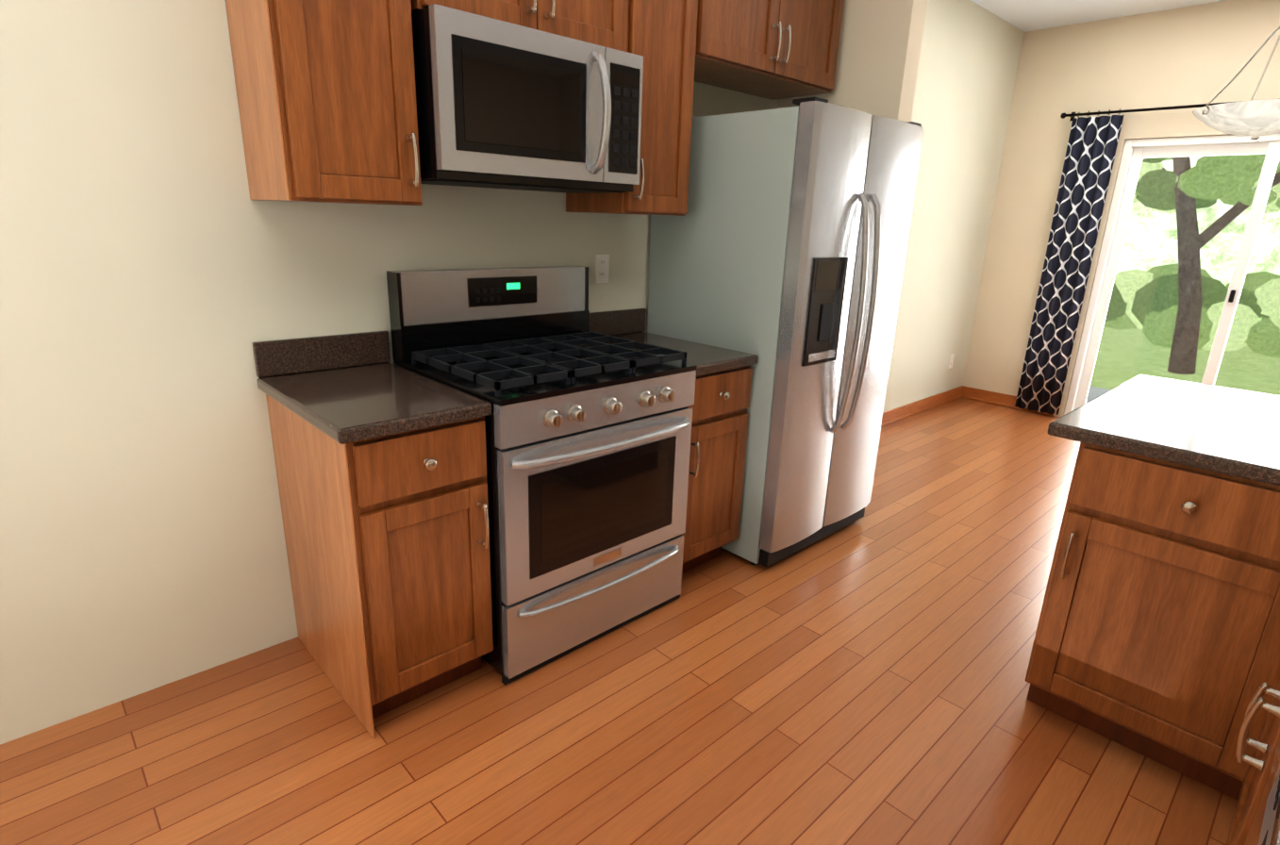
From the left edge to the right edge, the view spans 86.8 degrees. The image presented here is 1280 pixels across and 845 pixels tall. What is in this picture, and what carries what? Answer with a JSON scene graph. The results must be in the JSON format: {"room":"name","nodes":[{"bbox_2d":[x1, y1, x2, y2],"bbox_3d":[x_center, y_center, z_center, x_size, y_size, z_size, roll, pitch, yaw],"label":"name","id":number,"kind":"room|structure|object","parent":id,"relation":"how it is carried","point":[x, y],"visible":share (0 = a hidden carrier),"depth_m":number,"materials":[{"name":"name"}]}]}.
{"room":"kitchen","nodes":[
{"label":"kitchen","id":0,"kind":"room"},
{"bbox_2d":[0,0,1024,745],"bbox_3d":[-0.161,-0.865,2.797,8.350,2.800,0.100,-14,23,-41],"label":"wall","id":1,"kind":"structure","parent":0,"point":[160,272],"depth_m":1.87,"materials":[{"name":"paint"}]},
{"bbox_2d":[251,330,390,377],"bbox_3d":[-0.980,-0.218,2.111,0.401,0.104,0.020,-14,23,-41],"label":"backsplash","id":2,"kind":"structure","parent":1,"relation":"attached to","point":[289,356],"depth_m":2.09,"materials":[{"name":"stone"}]},
{"bbox_2d":[224,0,422,205],"bbox_3d":[-0.808,-1.103,1.715,0.351,1.040,0.390,-14,23,-41],"label":"upper cabinet","id":3,"kind":"object","parent":1,"relation":"attached to","point":[326,98],"visible":1,"depth_m":1.69,"materials":[{"name":"brown wood"}]},
{"bbox_2d":[410,0,627,51],"bbox_3d":[-0.396,-1.435,2.012,0.725,0.550,0.390,-14,23,-41],"label":"upper cabinet","id":4,"kind":"object","parent":1,"relation":"attached to","point":[602,23],"visible":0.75,"depth_m":2.04,"materials":[{"name":"brown wood"}]},
{"bbox_2d":[411,3,643,193],"bbox_3d":[-0.377,-0.957,2.118,0.726,0.418,0.486,-14,23,-41],"label":"microwave","id":5,"kind":"object","parent":4,"relation":"attached to","point":[505,105],"visible":0.98,"depth_m":1.93,"materials":[{"name":"silver metal"}]},
{"bbox_2d":[595,254,609,282],"bbox_3d":[-0.156,-0.636,2.800,0.070,0.115,0.008,-14,23,-41],"label":"outlet","id":6,"kind":"object","parent":1,"relation":"attached to","point":[602,266],"visible":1,"depth_m":2.80,"materials":[{"name":"white plastic"}]},
{"bbox_2d":[589,307,646,335],"bbox_3d":[-0.121,-0.425,2.892,0.385,0.104,0.020,-14,23,-41],"label":"backsplash","id":7,"kind":"structure","parent":1,"relation":"attached to","point":[610,323],"depth_m":2.90,"materials":[{"name":"stone"}]},
{"bbox_2d":[565,0,698,216],"bbox_3d":[-0.018,-1.294,2.434,0.325,1.040,0.390,-14,23,-41],"label":"upper cabinet","id":8,"kind":"object","parent":1,"relation":"attached to","point":[661,37],"visible":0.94,"depth_m":2.39,"materials":[{"name":"brown wood"}]},
{"bbox_2d":[694,0,843,99],"bbox_3d":[0.447,-1.669,2.767,0.915,0.485,0.390,-14,23,-41],"label":"upper cabinet","id":9,"kind":"object","parent":1,"relation":"attached to","point":[773,49],"visible":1,"depth_m":2.73,"materials":[{"name":"brown wood"}]},
{"bbox_2d":[881,385,964,427],"bbox_3d":[1.741,-0.019,4.873,2.823,0.099,0.024,-14,23,-41],"label":"baseboard","id":10,"kind":"structure","parent":1,"relation":"attached to","point":[899,413],"depth_m":5.28,"materials":[{"name":"brown wood"}]},
{"bbox_2d":[947,353,954,368],"bbox_3d":[2.541,-0.500,5.516,0.070,0.115,0.008,-14,23,-41],"label":"outlet","id":11,"kind":"object","parent":1,"relation":"attached to","point":[951,361],"visible":1,"depth_m":5.51,"materials":[{"name":"white plastic"}]},
{"bbox_2d":[0,398,1237,844],"bbox_3d":[2.080,1.310,0.908,8.350,0.120,6.790,-14,23,-41],"label":"floor","id":12,"kind":"structure","parent":0,"point":[860,681],"depth_m":1.89,"materials":[{"name":"brown wood"}]},
{"bbox_2d":[265,394,493,738],"bbox_3d":[-0.764,0.357,2.040,0.381,0.860,0.679,-14,23,-41],"label":"base cabinet","id":13,"kind":"object","parent":12,"relation":"on","point":[387,539],"visible":0.98,"depth_m":1.83,"materials":[{"name":"brown wood"}]},
{"bbox_2d":[256,362,491,444],"bbox_3d":[-0.767,-0.076,1.914,0.405,0.038,0.651,-14,23,-41],"label":"countertop","id":14,"kind":"structure","parent":13,"relation":"on","point":[346,405],"depth_m":1.81,"materials":[{"name":"stone"}]},
{"bbox_2d":[386,265,696,684],"bbox_3d":[-0.302,0.103,2.348,0.774,1.198,0.729,-14,23,-41],"label":"stove","id":15,"kind":"object","parent":12,"relation":"on","point":[588,439],"visible":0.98,"depth_m":2.17,"materials":[{"name":"silver metal"}]},
{"bbox_2d":[681,365,752,573],"bbox_3d":[0.088,0.152,2.815,0.385,0.860,0.679,-14,23,-41],"label":"base cabinet","id":16,"kind":"object","parent":12,"relation":"on","point":[720,419],"visible":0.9,"depth_m":2.60,"materials":[{"name":"brown wood"}]},
{"bbox_2d":[604,332,758,376],"bbox_3d":[0.092,-0.283,2.695,0.389,0.038,0.651,-14,23,-41],"label":"countertop","id":17,"kind":"structure","parent":16,"relation":"on","point":[705,358],"depth_m":2.59,"materials":[{"name":"stone"}]},
{"bbox_2d":[647,97,923,566],"bbox_3d":[0.616,-0.377,3.008,0.806,1.794,0.849,-14,23,-41],"label":"fridge","id":18,"kind":"object","parent":12,"relation":"on","point":[779,248],"visible":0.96,"depth_m":2.64,"materials":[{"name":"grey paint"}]},
{"bbox_2d":[1024,442,1279,799],"bbox_3d":[1.527,0.473,1.918,0.664,0.860,0.518,-14,23,-41],"label":"base cabinet","id":19,"kind":"object","parent":12,"relation":"on","point":[1157,636],"visible":0.94,"depth_m":1.72,"materials":[{"name":"brown wood"}]},
{"bbox_2d":[1226,681,1279,844],"bbox_3d":[1.325,0.736,1.027,0.930,0.860,0.684,-14,23,-41],"label":"base cabinet","id":20,"kind":"object","parent":12,"relation":"on","point":[1258,781],"visible":0.92,"depth_m":1.21,"materials":[{"name":"brown wood"}]},
{"bbox_2d":[1240,681,1279,789],"bbox_3d":[1.698,0.655,1.336,0.046,0.860,0.640,-14,23,-41],"label":"base cabinet","id":21,"kind":"object","parent":12,"relation":"on","point":[1258,739],"visible":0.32,"depth_m":1.61,"materials":[{"name":"brown wood"}]},
{"bbox_2d":[1257,766,1279,844],"bbox_3d":[0.766,0.870,0.525,0.584,0.858,0.608,-14,23,-41],"label":"dishwasher","id":22,"kind":"object","parent":12,"relation":"on","point":[1268,824],"visible":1,"depth_m":0.76,"materials":[{"name":"silver"}]},
{"bbox_3d":[1.673,0.686,1.231,1.436,0.860,0.725,-14,23,-41],"label":"base cabinet","id":23,"kind":"object","parent":12,"relation":"on","visible":0},
{"bbox_2d":[1047,374,1279,486],"bbox_3d":[1.646,-0.009,1.966,1.019,0.038,0.540,-14,23,-41],"label":"countertop","id":24,"kind":"structure","parent":23,"relation":"on","point":[1232,432],"depth_m":1.82,"materials":[{"name":"stone"}]},
{"bbox_2d":[1270,795,1279,844],"bbox_3d":[1.365,0.385,0.634,3.330,0.038,1.079,-14,23,-41],"label":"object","id":25,"kind":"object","parent":23,"relation":"on","point":[1275,838],"depth_m":0.60,"materials":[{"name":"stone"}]},
{"bbox_2d":[777,0,927,122],"bbox_3d":[0.919,-0.979,3.292,0.120,2.800,0.640,-14,23,-41],"label":"wall","id":26,"kind":"structure","parent":0,"point":[878,55],"depth_m":2.93,"materials":[{"name":"paint"}]},
{"bbox_2d":[970,0,1227,32],"bbox_3d":[0.982,-1.857,1.163,8.201,0.120,3.460,-14,23,-41],"label":"ceiling","id":27,"kind":"structure","parent":0,"point":[1026,15],"depth_m":4.48,"materials":[{"name":"paint"}]},
{"bbox_2d":[1191,25,1279,141],"bbox_3d":[2.961,-1.805,3.085,0.544,0.964,0.557,-14,23,-41],"label":"pendant chandelier","id":28,"kind":"object","parent":27,"relation":"hanging from","point":[1255,119],"visible":1,"depth_m":3.13,"materials":[{"name":"white glass"}]},
{"bbox_2d":[962,0,1279,416],"bbox_3d":[5.120,-0.965,3.151,0.150,3.130,6.590,-14,23,-41],"label":"wall","id":29,"kind":"structure","parent":0,"point":[1197,55],"depth_m":4.85,"materials":[{"name":"paint"}]},
{"bbox_2d":[962,386,1053,415],"bbox_3d":[3.011,-0.179,5.544,0.028,0.099,0.698,-14,23,-41],"label":"baseboard","id":30,"kind":"structure","parent":29,"relation":"attached to","point":[972,393],"depth_m":5.62,"materials":[{"name":"brown wood"}]},
{"bbox_2d":[1060,98,1279,120],"bbox_3d":[3.912,-1.929,4.039,0.094,0.060,2.500,-14,23,-41],"label":"curtain rod","id":31,"kind":"object","parent":29,"relation":"attached to","point":[1073,114],"visible":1,"depth_m":4.58,"materials":[{"name":"brown metal"}]},
{"bbox_2d":[1014,115,1124,415],"bbox_3d":[3.164,-1.115,5.035,0.060,2.138,0.310,-14,23,-41],"label":"curtain","id":32,"kind":"object","parent":31,"relation":"hanging from","point":[1090,154],"visible":1,"depth_m":5.00,"materials":[{"name":"blue fabric"}]},
{"bbox_2d":[1063,132,1279,415],"bbox_3d":[3.965,-0.817,4.447,0.130,2.013,1.701,-14,23,-41],"label":"sliding glass door","id":33,"kind":"structure","parent":29,"relation":"in","point":[1135,152],"depth_m":4.64,"materials":[{"name":"white plastic"}]},
{"label":"outside","id":34,"kind":"structure","parent":0,"visible":0},
{"bbox_2d":[1090,325,1279,395],"bbox_3d":[8.141,-0.274,6.815,8.840,0.001,30.000,-14,23,-41],"label":"lawn","id":35,"kind":"structure","parent":34,"point":[1229,376],"depth_m":7.92,"materials":[{"name":"green plant"}]},
{"bbox_2d":[1086,385,1111,402],"bbox_3d":[4.522,0.053,5.296,1.440,0.060,2.500,-14,23,-41],"label":"patio","id":36,"kind":"structure","parent":35,"relation":"on","point":[1097,390],"depth_m":6.24,"materials":[{"name":"grey concrete"}]},
{"bbox_2d":[1104,263,1279,357],"bbox_3d":[9.114,-1.113,7.957,1.721,1.301,9.987,-14,23,-41],"label":"hedge","id":37,"kind":"object","parent":35,"relation":"on","point":[1164,328],"depth_m":8.98,"materials":[{"name":"green plant"}]},
{"bbox_2d":[1132,153,1279,374],"bbox_3d":[6.405,-2.086,6.896,2.013,3.332,5.097,-14,23,-41],"label":"tree","id":38,"kind":"object","parent":35,"relation":"on","point":[1251,188],"depth_m":7.15,"materials":[{"name":"green plant"}]},
{"bbox_2d":[1115,156,1279,319],"bbox_3d":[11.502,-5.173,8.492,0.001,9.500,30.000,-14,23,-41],"label":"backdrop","id":39,"kind":"structure","parent":34,"point":[1148,254],"depth_m":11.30,"materials":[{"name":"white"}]}
]}

